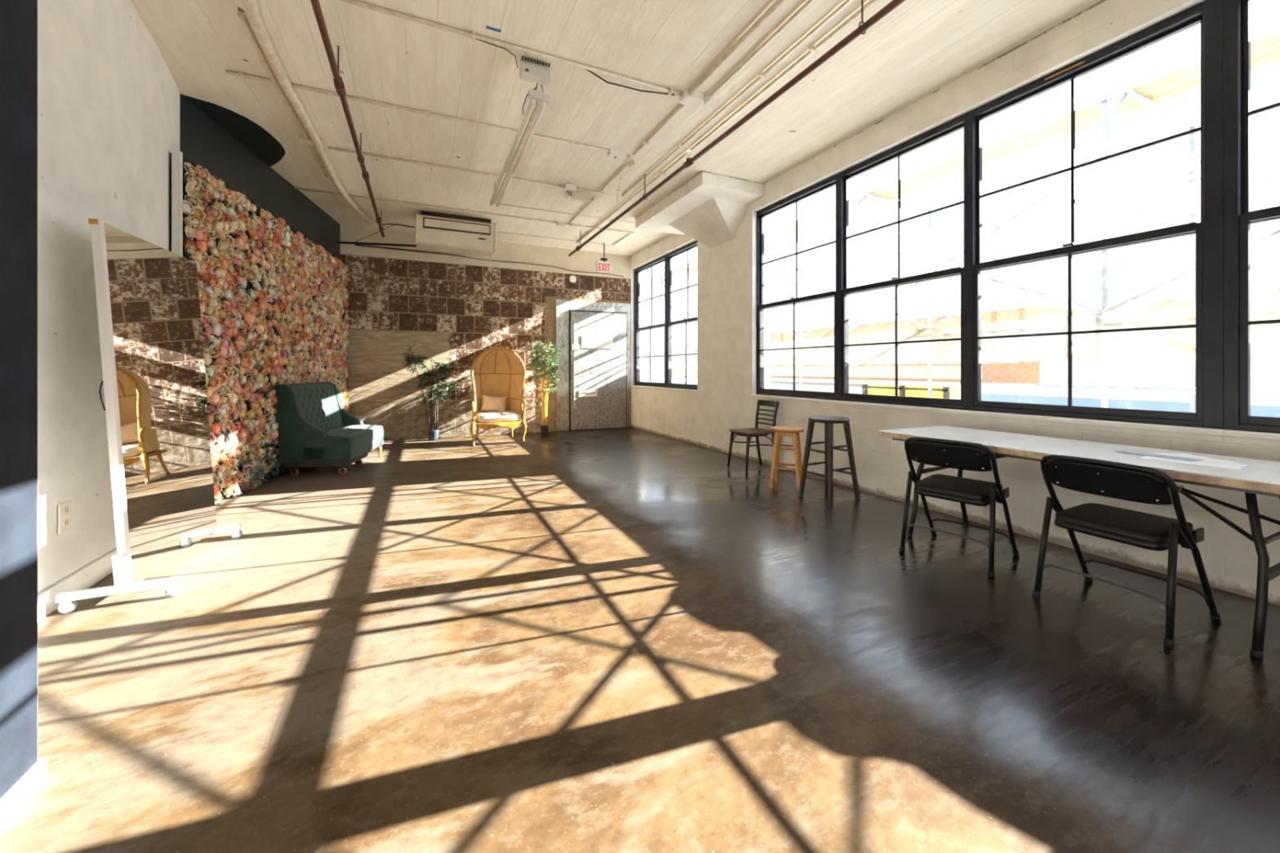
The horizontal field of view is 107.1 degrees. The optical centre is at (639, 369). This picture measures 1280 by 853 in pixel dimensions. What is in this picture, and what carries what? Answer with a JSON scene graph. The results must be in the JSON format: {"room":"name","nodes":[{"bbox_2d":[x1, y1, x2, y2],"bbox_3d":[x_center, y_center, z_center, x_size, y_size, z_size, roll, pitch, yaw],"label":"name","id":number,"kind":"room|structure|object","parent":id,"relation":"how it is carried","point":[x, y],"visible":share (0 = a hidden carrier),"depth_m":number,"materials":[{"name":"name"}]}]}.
{"room":"loft event space","nodes":[
{"label":"loft event space","id":0,"kind":"room"},
{"bbox_2d":[0,0,37,799],"bbox_3d":[-1.935,-0.580,0.947,0.680,3.560,0.640,0,0,-25],"label":"wall","id":1,"kind":"structure","parent":0,"point":[18,18],"depth_m":1.31,"materials":[{"name":"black paint"}]},
{"bbox_2d":[37,0,179,594],"bbox_3d":[-1.852,-0.580,-0.246,0.366,3.560,9.507,0,0,-26],"label":"wall","id":2,"kind":"structure","parent":0,"point":[108,96],"depth_m":2.58,"materials":[{"name":"white paint"}]},
{"bbox_2d":[0,547,116,825],"bbox_3d":[-2.513,1.140,2.144,0.676,0.120,3.326,0,0,-27],"label":"baseboard","id":3,"kind":"structure","parent":2,"relation":"attached to","point":[90,575],"depth_m":2.30,"materials":[{"name":"white paint"}]},
{"bbox_2d":[57,500,71,533],"bbox_3d":[-2.961,0.760,2.434,0.012,0.150,0.090,0,0,-25],"label":"wall socket","id":4,"kind":"object","parent":2,"relation":"attached to","point":[64,508],"visible":1,"depth_m":2.42,"materials":[{"name":"white plastic"}]},
{"bbox_2d":[63,506,68,514],"bbox_3d":[-2.958,0.728,2.435,0.005,0.032,0.036,0,0,-25],"label":"receptacle","id":5,"kind":"object","parent":4,"relation":"attached to","point":[65,508],"depth_m":2.43,"materials":[{"name":"beige plastic"}]},
{"bbox_2d":[63,519,68,527],"bbox_3d":[-2.958,0.792,2.435,0.005,0.032,0.036,0,0,-25],"label":"receptacle","id":6,"kind":"object","parent":4,"relation":"attached to","point":[65,521],"depth_m":2.43,"materials":[{"name":"beige plastic"}]},
{"bbox_2d":[182,94,285,166],"bbox_3d":[-3.977,-2.359,4.881,0.459,0.006,1.621,0,0,-18],"label":"trim","id":7,"kind":"structure","parent":2,"relation":"attached to","point":[253,136],"depth_m":4.68,"materials":[{"name":"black paint"}]},
{"bbox_2d":[179,93,340,259],"bbox_3d":[-4.503,-0.580,5.863,0.197,3.560,3.916,0,0,-15],"label":"wall","id":8,"kind":"structure","parent":0,"point":[204,142],"depth_m":5.09,"materials":[{"name":"green paint"}]},
{"bbox_2d":[340,253,631,440],"bbox_3d":[-2.567,-0.340,8.859,5.760,3.080,0.200,0,0,-25],"label":"wall","id":9,"kind":"structure","parent":0,"point":[455,313],"depth_m":8.32,"materials":[{"name":"brick"}]},
{"bbox_2d":[355,244,465,257],"bbox_3d":[-3.897,-2.027,8.091,1.701,0.050,0.026,0,0,-25],"label":"pipe","id":10,"kind":"object","parent":9,"relation":"attached to","point":[355,244],"visible":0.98,"depth_m":8.07,"materials":[{"name":"metal"}]},
{"bbox_2d":[340,224,631,279],"bbox_3d":[-2.564,-2.120,8.854,5.760,0.480,0.212,0,0,-25],"label":"beam","id":11,"kind":"structure","parent":9,"relation":"attached to","point":[580,260],"depth_m":8.75,"materials":[{"name":"beige paint"}]},
{"bbox_2d":[465,257,628,301],"bbox_3d":[-1.683,-1.718,9.124,3.187,0.597,0.014,0,0,-25],"label":"cable","id":12,"kind":"object","parent":9,"relation":"attached to","point":[465,257],"visible":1,"depth_m":9.12,"materials":[{"name":"orange paint"}]},
{"bbox_2d":[569,275,576,282],"bbox_3d":[-1.322,-1.780,9.312,0.140,0.140,0.040,0,0,-25],"label":"emergency light","id":13,"kind":"object","parent":9,"relation":"attached to","point":[572,278],"depth_m":9.30,"materials":[{"name":"white plastic"}]},
{"bbox_2d":[555,299,630,431],"bbox_3d":[-0.916,-0.080,9.495,1.570,2.560,0.031,0,0,-25],"label":"trim","id":14,"kind":"structure","parent":9,"relation":"attached to","point":[562,306],"depth_m":9.23,"materials":[{"name":"paint"}]},
{"bbox_2d":[568,309,626,431],"bbox_3d":[-0.818,0.015,9.485,1.230,2.370,0.072,0,0,-25],"label":"door","id":15,"kind":"structure","parent":9,"relation":"in","point":[597,340],"depth_m":9.46,"materials":[{"name":"grey paint"}]},
{"bbox_2d":[130,0,1102,256],"bbox_3d":[-0.071,-2.460,2.732,6.360,0.200,13.420,0,0,-25],"label":"ceiling","id":16,"kind":"structure","parent":0,"point":[920,47],"depth_m":3.92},
{"bbox_2d":[237,0,373,225],"bbox_3d":[-3.169,-2.308,4.602,0.355,0.104,5.996,0,0,-23],"label":"ceiling pipe","id":17,"kind":"object","parent":16,"relation":"attached to","point":[251,6],"visible":1,"depth_m":3.92,"materials":[{"name":"beige metal"}]},
{"bbox_2d":[310,0,384,237],"bbox_3d":[-1.415,-2.213,1.742,0.066,0.294,12.550,0,0,-25],"label":"pipe","id":18,"kind":"object","parent":16,"relation":"hanging from","point":[339,84],"visible":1,"depth_m":3.52,"materials":[{"name":"brown metal"}]},
{"bbox_2d":[337,222,416,246],"bbox_3d":[-3.716,-2.167,7.792,2.182,0.391,0.172,0,0,-25],"label":"pipe","id":19,"kind":"object","parent":16,"relation":"hanging from","point":[338,242],"visible":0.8,"depth_m":7.59,"materials":[{"name":"black metal"}]},
{"bbox_2d":[225,69,609,152],"bbox_3d":[-1.736,-2.342,4.419,3.350,0.034,0.070,0,0,-25],"label":"conduit","id":20,"kind":"object","parent":16,"relation":"attached to","point":[241,73],"visible":1,"depth_m":4.25,"materials":[{"name":"beige metal"}]},
{"bbox_2d":[415,210,497,256],"bbox_3d":[-2.867,-2.107,7.374,1.136,0.495,0.686,0,0,-25],"label":"air conditioner","id":21,"kind":"object","parent":16,"relation":"attached to","point":[434,231],"visible":1,"depth_m":7.13,"materials":[{"name":"beige plastic"}]},
{"bbox_2d":[382,223,414,227],"bbox_3d":[-3.819,-2.250,7.394,0.901,0.199,0.057,0,0,32],"label":"refrigerant line","id":22,"kind":"object","parent":21,"relation":"attached to","point":[382,224],"visible":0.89,"depth_m":7.35,"materials":[{"name":"brown plastic"}]},
{"bbox_2d":[294,186,633,233],"bbox_3d":[-2.291,-2.343,7.115,4.800,0.032,0.070,0,0,-25],"label":"conduit","id":23,"kind":"object","parent":16,"relation":"attached to","point":[468,211],"visible":1,"depth_m":6.91,"materials":[{"name":"beige metal"}]},
{"bbox_2d":[556,221,564,227],"bbox_3d":[-1.274,-2.330,7.584,0.128,0.060,0.088,0,0,-25],"label":"junction box","id":24,"kind":"object","parent":23,"relation":"attached to","point":[559,224],"visible":1,"depth_m":7.56,"materials":[{"name":"white plastic"}]},
{"bbox_2d":[328,146,604,194],"bbox_3d":[-1.889,-2.343,5.648,3.100,0.032,0.070,0,0,-25],"label":"conduit","id":25,"kind":"object","parent":16,"relation":"attached to","point":[487,174],"visible":1,"depth_m":5.50,"materials":[{"name":"beige metal"}]},
{"bbox_2d":[485,25,501,32],"bbox_3d":[-1.014,-2.359,3.274,0.100,0.004,0.025,0,0,-25],"label":"tape strip","id":26,"kind":"object","parent":16,"relation":"attached to","point":[486,26],"visible":1,"depth_m":3.27,"materials":[{"name":"blue plastic"}]},
{"bbox_2d":[338,0,683,96],"bbox_3d":[-0.885,-2.342,3.446,2.780,0.034,0.070,0,0,-25],"label":"conduit","id":27,"kind":"object","parent":16,"relation":"attached to","point":[473,34],"visible":1,"depth_m":3.39,"materials":[{"name":"beige metal"}]},
{"bbox_2d":[586,69,674,95],"bbox_3d":[-0.076,-2.329,3.864,0.802,0.049,0.052,0,0,-25],"label":"cable","id":28,"kind":"object","parent":27,"relation":"hanging from","point":[591,72],"visible":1,"depth_m":3.87,"materials":[{"name":"black rubber"}]},
{"bbox_2d":[489,83,551,208],"bbox_3d":[-1.313,-2.205,4.824,0.174,0.301,2.580,0,0,-25],"label":"lamp","id":29,"kind":"object","parent":16,"relation":"hanging from","point":[539,100],"visible":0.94,"depth_m":4.26,"materials":[{"name":"white metal"}]},
{"bbox_2d":[519,55,551,86],"bbox_3d":[-0.800,-2.281,3.608,0.230,0.159,0.095,0,0,-25],"label":"box","id":30,"kind":"object","parent":16,"relation":"hanging from","point":[533,70],"visible":1,"depth_m":3.59,"materials":[{"name":"plastic"}]},
{"bbox_2d":[470,36,518,68],"bbox_3d":[-1.050,-2.311,3.431,0.370,0.086,0.050,0,0,-39],"label":"cable","id":31,"kind":"object","parent":30,"relation":"attached to","point":[470,37],"visible":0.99,"depth_m":3.44,"materials":[{"name":"black plastic"}]},
{"bbox_2d":[521,55,550,66],"bbox_3d":[-0.788,-2.337,3.584,0.211,0.023,0.010,0,0,-25],"label":"vent grille","id":32,"kind":"object","parent":30,"relation":"attached to","point":[531,61],"depth_m":3.59,"materials":[{"name":"white plastic"}]},
{"bbox_2d":[497,231,607,244],"bbox_3d":[-1.591,-2.351,8.462,2.200,0.012,0.012,0,0,-25],"label":"conduit","id":33,"kind":"object","parent":16,"relation":"attached to","point":[498,232],"visible":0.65,"depth_m":8.43,"materials":[{"name":"beige metal"}]},
{"bbox_2d":[499,203,634,223],"bbox_3d":[-1.087,-2.351,7.130,2.200,0.012,0.012,0,0,-25],"label":"conduit","id":34,"kind":"object","parent":16,"relation":"attached to","point":[500,203],"visible":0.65,"depth_m":7.08,"materials":[{"name":"beige metal"}]},
{"bbox_2d":[564,182,576,191],"bbox_3d":[-0.893,-2.330,6.042,0.148,0.060,0.078,0,0,-25],"label":"junction box","id":35,"kind":"object","parent":16,"relation":"attached to","point":[570,187],"visible":1,"depth_m":6.02,"materials":[{"name":"white plastic"}]},
{"bbox_2d":[564,190,591,202],"bbox_3d":[-0.822,-2.281,6.200,0.387,0.158,0.123,0,0,-37],"label":"lamp","id":36,"kind":"object","parent":16,"relation":"attached to","point":[578,195],"visible":0.89,"depth_m":6.20,"materials":[{"name":"beige plastic"}]},
{"bbox_2d":[568,196,595,223],"bbox_3d":[-0.874,-2.346,7.003,0.022,0.022,1.250,0,0,-25],"label":"conduit","id":37,"kind":"object","parent":16,"relation":"attached to","point":[594,197],"visible":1,"depth_m":6.96,"materials":[{"name":"beige metal"}]},
{"bbox_2d":[595,243,612,272],"bbox_3d":[-0.673,-2.090,8.836,0.308,0.540,0.070,0,0,-25],"label":"exit sign","id":38,"kind":"object","parent":16,"relation":"hanging from","point":[601,266],"visible":1,"depth_m":8.81,"materials":[{"name":"white paint"}]},
{"bbox_2d":[600,162,628,191],"bbox_3d":[-0.328,-2.343,5.796,0.028,0.028,0.900,0,0,-25],"label":"conduit","id":39,"kind":"object","parent":16,"relation":"attached to","point":[624,167],"visible":1,"depth_m":5.72,"materials":[{"name":"beige metal"}]},
{"bbox_2d":[617,173,621,205],"bbox_3d":[-0.261,-2.184,5.776,0.048,0.316,0.332,0,0,-4],"label":"wire","id":40,"kind":"object","parent":39,"relation":"hanging from","point":[620,174],"visible":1,"depth_m":5.70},
{"bbox_2d":[606,148,623,159],"bbox_3d":[-0.269,-2.327,5.118,0.158,0.066,0.098,0,0,-25],"label":"junction box","id":41,"kind":"object","parent":16,"relation":"attached to","point":[615,154],"visible":1,"depth_m":5.09,"materials":[{"name":"white plastic"}]},
{"bbox_2d":[613,233,630,245],"bbox_3d":[-0.340,-2.347,8.543,0.020,0.020,0.800,0,0,-25],"label":"conduit","id":42,"kind":"object","parent":16,"relation":"attached to","point":[628,233],"visible":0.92,"depth_m":8.51,"materials":[{"name":"white metal"}]},
{"bbox_2d":[626,155,635,167],"bbox_3d":[-0.103,-2.342,5.326,0.113,0.030,0.284,0,0,-7],"label":"conduit bend","id":43,"kind":"object","parent":16,"relation":"attached to","point":[628,156],"visible":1,"depth_m":5.29,"materials":[{"name":"beige metal"}]},
{"bbox_2d":[633,103,685,155],"bbox_3d":[0.177,-2.342,4.630,0.070,0.034,1.140,0,0,-25],"label":"conduit","id":44,"kind":"object","parent":16,"relation":"attached to","point":[645,142],"visible":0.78,"depth_m":4.60,"materials":[{"name":"beige metal"}]},
{"bbox_2d":[678,88,704,107],"bbox_3d":[0.441,-2.330,4.058,0.178,0.060,0.128,0,0,-25],"label":"junction box","id":45,"kind":"object","parent":16,"relation":"attached to","point":[695,100],"visible":0.98,"depth_m":4.03,"materials":[{"name":"white plastic"}]},
{"bbox_2d":[703,93,719,108],"bbox_3d":[0.621,-2.330,4.097,0.108,0.060,0.098,0,0,-25],"label":"junction box","id":46,"kind":"object","parent":16,"relation":"attached to","point":[713,101],"visible":1,"depth_m":4.07,"materials":[{"name":"white plastic"}]},
{"bbox_2d":[576,0,877,243],"bbox_3d":[1.460,-2.340,3.041,0.070,0.038,12.500,0,0,-25],"label":"conduit","id":47,"kind":"object","parent":16,"relation":"attached to","point":[812,48],"visible":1,"depth_m":3.96,"materials":[{"name":"beige metal"}]},
{"bbox_2d":[568,0,905,256],"bbox_3d":[1.325,-2.203,2.952,0.066,0.314,12.450,0,0,-25],"label":"pipe","id":48,"kind":"object","parent":16,"relation":"hanging from","point":[861,29],"visible":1,"depth_m":3.60,"materials":[{"name":"metal"}]},
{"bbox_2d":[622,0,851,196],"bbox_3d":[1.857,-2.343,1.848,0.070,0.032,10.000,0,0,-25],"label":"conduit","id":49,"kind":"object","parent":16,"relation":"attached to","point":[761,73],"visible":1,"depth_m":3.80,"materials":[{"name":"beige metal"}]},
{"bbox_2d":[688,0,785,94],"bbox_3d":[2.007,-2.336,0.568,0.070,0.046,7.550,0,0,-25],"label":"conduit","id":50,"kind":"object","parent":16,"relation":"attached to","point":[776,3],"visible":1,"depth_m":3.37,"materials":[{"name":"beige metal"}]},
{"bbox_2d":[709,0,813,96],"bbox_3d":[2.176,-2.344,0.629,0.070,0.030,7.520,0,0,-25],"label":"conduit","id":51,"kind":"object","parent":16,"relation":"attached to","point":[807,2],"visible":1,"depth_m":3.40,"materials":[{"name":"beige metal"}]},
{"bbox_2d":[0,426,1279,852],"bbox_3d":[-0.003,1.300,2.763,6.210,0.200,13.420,0,0,-25],"label":"floor","id":52,"kind":"structure","parent":0,"point":[628,639],"depth_m":1.81,"materials":[{"name":"concrete"}]},
{"bbox_2d":[55,218,242,613],"bbox_3d":[-2.856,0.221,2.871,0.459,1.958,1.058,0,0,-25],"label":"mirror","id":53,"kind":"object","parent":52,"relation":"on","point":[148,301],"visible":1,"depth_m":2.70,"materials":[{"name":"clear glass"}]},
{"bbox_2d":[170,150,350,505],"bbox_3d":[-4.189,-0.269,5.712,0.183,3.008,4.178,0,0,-16],"label":"wall","id":54,"kind":"structure","parent":52,"relation":"on","point":[273,301],"depth_m":4.69,"materials":[{"name":"multicoloured plant"}]},
{"bbox_2d":[283,453,368,475],"bbox_3d":[-3.693,1.127,5.593,0.660,0.144,0.610,0,0,-12],"label":"dolly","id":55,"kind":"object","parent":52,"relation":"on","point":[295,471],"visible":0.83,"depth_m":5.32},
{"bbox_2d":[271,382,383,464],"bbox_3d":[-3.793,0.685,5.853,0.805,1.042,1.184,0,0,-12],"label":"velvet sofa","id":56,"kind":"object","parent":52,"relation":"on","point":[314,427],"visible":1,"depth_m":5.35,"materials":[{"name":"green fabric"}]},
{"bbox_2d":[305,425,382,448],"bbox_3d":[-3.656,0.840,5.882,0.524,0.150,1.184,0,0,-12],"label":"seat cushion","id":57,"kind":"object","parent":56,"relation":"on","point":[338,436],"depth_m":5.54,"materials":[{"name":"green fabric"}]},
{"bbox_2d":[402,343,457,440],"bbox_3d":[-3.519,0.381,7.951,0.885,1.637,0.569,0,0,-25],"label":"potted plant","id":58,"kind":"object","parent":52,"relation":"on","point":[433,433],"visible":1,"depth_m":7.94,"materials":[{"name":"plant"}]},
{"bbox_2d":[427,429,439,440],"bbox_3d":[-3.494,1.113,7.992,0.180,0.175,0.180,0,0,-25],"label":"pot","id":59,"kind":"object","parent":52,"relation":"on","point":[433,434],"depth_m":7.93,"materials":[{"name":"silver metal"}]},
{"bbox_2d":[470,346,526,446],"bbox_3d":[-2.371,0.426,7.830,0.870,1.575,0.747,0,0,-23],"label":"chair","id":60,"kind":"object","parent":52,"relation":"on","point":[496,371],"visible":0.98,"depth_m":7.86,"materials":[{"name":"beige fabric"}]},
{"bbox_2d":[480,394,506,411],"bbox_3d":[-2.420,0.568,7.837,0.429,0.304,0.150,0,0,-21],"label":"pillow","id":61,"kind":"object","parent":60,"relation":"on","point":[489,402],"visible":0.99,"depth_m":7.79,"materials":[{"name":"beige fabric"}]},
{"bbox_2d":[470,348,523,417],"bbox_3d":[-2.397,0.219,7.870,0.854,1.162,0.603,0,0,-25],"label":"hood","id":62,"kind":"object","parent":60,"relation":"attached to","point":[495,372],"depth_m":7.97,"materials":[{"name":"beige fabric"}]},
{"bbox_2d":[475,410,519,422],"bbox_3d":[-2.354,0.775,7.790,0.710,0.150,0.570,0,0,-23],"label":"seat cushion","id":63,"kind":"object","parent":60,"relation":"on","point":[482,416],"depth_m":7.56,"materials":[{"name":"beige fabric"}]},
{"bbox_2d":[525,338,561,434],"bbox_3d":[-1.792,0.315,8.835,0.660,1.770,0.476,0,0,0],"label":"potted plant","id":64,"kind":"object","parent":52,"relation":"on","point":[547,363],"visible":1,"depth_m":8.79,"materials":[{"name":"plant"}]},
{"bbox_2d":[540,425,548,434],"bbox_3d":[-1.787,1.123,8.828,0.124,0.155,0.124,0,0,-25],"label":"pot","id":65,"kind":"object","parent":52,"relation":"on","point":[544,428],"depth_m":8.77,"materials":[{"name":"plastic"}]},
{"bbox_2d":[727,400,778,473],"bbox_3d":[1.375,0.793,5.721,0.500,0.818,0.423,0,0,-21],"label":"chair","id":66,"kind":"object","parent":52,"relation":"on","point":[755,432],"visible":0.99,"depth_m":5.71,"materials":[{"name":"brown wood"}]},
{"bbox_2d":[769,426,804,490],"bbox_3d":[1.511,0.900,4.854,0.336,0.600,0.336,0,0,26],"label":"bar stool","id":67,"kind":"object","parent":52,"relation":"on","point":[788,431],"visible":0.95,"depth_m":4.79,"materials":[{"name":"brown wood"}]},
{"bbox_2d":[798,416,860,506],"bbox_3d":[1.753,0.825,4.388,0.380,0.750,0.380,0,0,-27],"label":"bar stool","id":68,"kind":"object","parent":52,"relation":"on","point":[828,421],"visible":1,"depth_m":4.32,"materials":[{"name":"black paint"}]},
{"bbox_2d":[898,436,1019,578],"bbox_3d":[2.072,0.820,3.069,0.548,0.778,0.518,0,0,-38],"label":"folding chair","id":69,"kind":"object","parent":52,"relation":"on","point":[953,454],"visible":1,"depth_m":2.94,"materials":[{"name":"black plastic"}]},
{"bbox_2d":[877,425,1279,660],"bbox_3d":[2.559,0.831,2.761,0.760,0.746,2.070,0,0,-25],"label":"folding table","id":70,"kind":"object","parent":52,"relation":"on","point":[1260,477],"visible":0.63,"depth_m":2.33,"materials":[{"name":"white plastic"}]},
{"bbox_2d":[1138,455,1248,470],"bbox_3d":[2.731,0.457,2.339,0.220,0.001,0.320,0,0,-31],"label":"paper sheet","id":71,"kind":"object","parent":70,"relation":"on","point":[1230,466],"visible":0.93,"depth_m":2.28,"materials":[{"name":"white paper"}]},
{"bbox_2d":[1116,450,1203,461],"bbox_3d":[2.727,0.455,2.491,0.100,0.002,0.300,0,0,-19],"label":"paper sheet","id":72,"kind":"object","parent":71,"relation":"on","point":[1123,451],"visible":1,"depth_m":2.48,"materials":[{"name":"paper"}]},
{"bbox_2d":[1151,453,1243,463],"bbox_3d":[2.842,0.457,2.434,0.200,0.002,0.280,0,0,5],"label":"paper sheet","id":73,"kind":"object","parent":70,"relation":"on","point":[1206,460],"visible":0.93,"depth_m":2.42,"materials":[{"name":"white paper"}]},
{"bbox_2d":[1032,454,1222,649],"bbox_3d":[2.417,0.820,2.365,0.548,0.778,0.518,0,0,-24],"label":"folding chair","id":74,"kind":"object","parent":52,"relation":"on","point":[1112,479],"visible":1,"depth_m":2.24,"materials":[{"name":"black plastic"}]},
{"bbox_2d":[631,0,1279,605],"bbox_3d":[2.716,-0.580,3.907,0.314,3.560,13.220,0,0,-25],"label":"wall","id":75,"kind":"structure","parent":0,"point":[723,401],"depth_m":4.18,"materials":[{"name":"white paint"}]},
{"bbox_2d":[634,254,665,387],"bbox_3d":[0.219,-0.875,9.242,0.120,2.420,1.400,0,0,-25],"label":"window","id":76,"kind":"structure","parent":75,"relation":"in","point":[637,329],"depth_m":9.74,"materials":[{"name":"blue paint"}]},
{"bbox_2d":[665,240,697,390],"bbox_3d":[0.801,-0.875,7.979,0.120,2.420,1.380,0,0,-25],"label":"window","id":77,"kind":"structure","parent":75,"relation":"in","point":[668,323],"depth_m":8.53,"materials":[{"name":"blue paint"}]},
{"bbox_2d":[635,170,764,248],"bbox_3d":[0.761,-2.095,6.683,0.940,0.530,1.940,0,0,-25],"label":"column capital","id":78,"kind":"object","parent":75,"relation":"attached to","point":[709,208],"depth_m":6.34,"materials":[{"name":"beige paint"}]},
{"bbox_2d":[755,173,838,400],"bbox_3d":[1.866,-0.875,5.671,0.120,2.420,1.385,0,0,-25],"label":"window","id":79,"kind":"structure","parent":75,"relation":"in","point":[832,181],"depth_m":5.66,"materials":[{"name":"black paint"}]},
{"bbox_2d":[838,112,968,410],"bbox_3d":[2.432,-0.875,4.445,0.120,2.420,1.315,0,0,-25],"label":"window","id":80,"kind":"structure","parent":75,"relation":"in","point":[960,122],"depth_m":4.43,"materials":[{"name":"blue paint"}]},
{"bbox_2d":[631,385,1279,441],"bbox_3d":[2.394,0.348,4.320,0.092,0.034,12.158,0,0,-25],"label":"window sill","id":81,"kind":"structure","parent":75,"relation":"attached to","point":[1172,428],"depth_m":3.22,"materials":[{"name":"white paint"}]},
{"bbox_2d":[968,0,1222,429],"bbox_3d":[2.988,-0.875,3.239,0.120,2.420,1.340,0,0,-25],"label":"window","id":82,"kind":"structure","parent":75,"relation":"in","point":[1208,414],"depth_m":2.91,"materials":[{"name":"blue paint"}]},
{"bbox_2d":[1044,60,1084,80],"bbox_3d":[2.918,-2.054,3.251,0.008,0.009,0.220,0,0,-25],"label":"tab","id":83,"kind":"object","parent":82,"relation":"attached to","point":[1083,61],"visible":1,"depth_m":3.24,"materials":[{"name":"brown wood"}]},
{"bbox_2d":[1222,0,1279,433],"bbox_3d":[3.551,-0.875,2.018,0.120,2.420,1.350,0,0,-25],"label":"window","id":84,"kind":"structure","parent":75,"relation":"in","point":[1237,216],"depth_m":2.57,"materials":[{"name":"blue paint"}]},
{"label":"outside","id":85,"kind":"structure","parent":0,"visible":0},
{"bbox_2d":[644,377,960,399],"bbox_3d":[27.433,1.350,29.173,65.740,0.200,90.000,0,0,-25],"label":"ground","id":86,"kind":"structure","parent":85,"point":[805,387],"depth_m":34.44,"materials":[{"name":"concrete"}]},
{"bbox_2d":[862,384,960,399],"bbox_3d":[5.548,0.740,9.387,1.060,1.020,1.800,0,0,-25],"label":"lift","id":87,"kind":"object","parent":86,"relation":"on","point":[949,393],"visible":0.35,"depth_m":8.99,"materials":[{"name":"paint"}]},
{"bbox_2d":[770,303,1098,386],"bbox_3d":[18.656,-1.125,38.340,6.200,4.750,26.200,0,0,-25],"label":"building","id":88,"kind":"structure","parent":86,"relation":"on","point":[999,372],"depth_m":29.17,"materials":[{"name":"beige brick"}]},
{"bbox_2d":[657,71,1279,412],"bbox_3d":[3.801,-0.565,5.608,1.842,3.630,15.000,0,0,-25],"label":"steel framework","id":89,"kind":"object","parent":86,"relation":"on","point":[1104,95],"visible":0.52,"depth_m":4.48,"materials":[{"name":"white metal"}]},
{"bbox_2d":[671,365,982,378],"bbox_3d":[2.070,0.030,7.783,0.040,0.140,6.600,0,0,-25],"label":"board","id":90,"kind":"object","parent":89,"relation":"attached to","point":[884,371],"visible":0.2,"depth_m":5.86,"materials":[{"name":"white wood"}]},
{"bbox_2d":[671,375,1195,395],"bbox_3d":[2.460,0.165,7.082,0.056,0.053,8.200,0,0,-25],"label":"pipe","id":91,"kind":"object","parent":89,"relation":"attached to","point":[1130,389],"visible":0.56,"depth_m":4.46,"materials":[{"name":"metal"}]},
{"bbox_2d":[644,288,1279,366],"bbox_3d":[3.010,-0.307,5.243,0.067,0.475,15.000,0,0,-25],"label":"building","id":92,"kind":"structure","parent":89,"relation":"attached to","point":[1180,344],"depth_m":4.02,"materials":[{"name":"white"}]},
{"bbox_2d":[644,24,1279,281],"bbox_3d":[3.453,-2.395,5.723,0.165,0.040,15.500,0,0,-25],"label":"plank","id":93,"kind":"object","parent":89,"relation":"on","point":[1271,35],"visible":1,"depth_m":4.63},
{"bbox_2d":[652,40,1279,282],"bbox_3d":[3.615,-2.395,5.797,0.165,0.040,15.500,0,0,-25],"label":"plank","id":94,"kind":"object","parent":89,"relation":"on","point":[1272,47],"visible":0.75,"depth_m":4.79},
{"bbox_2d":[657,49,1279,282],"bbox_3d":[3.776,-2.395,5.872,0.165,0.040,15.500,0,0,-25],"label":"plank","id":95,"kind":"object","parent":89,"relation":"on","point":[1269,58],"visible":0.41,"depth_m":4.91,"materials":[{"name":"white"}]},
{"bbox_2d":[981,387,1279,417],"bbox_3d":[7.485,0.733,1.966,0.160,1.035,11.300,0,0,-25],"label":"parapet","id":96,"kind":"object","parent":86,"relation":"on","point":[1263,403],"visible":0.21,"depth_m":5.60,"materials":[{"name":"blue paint"}]},
{"bbox_2d":[1043,358,1279,391],"bbox_3d":[25.077,-0.375,14.871,6.200,3.250,18.200,0,0,-25],"label":"building","id":97,"kind":"structure","parent":86,"relation":"on","point":[1264,372],"depth_m":18.71,"materials":[{"name":"beige paint"}]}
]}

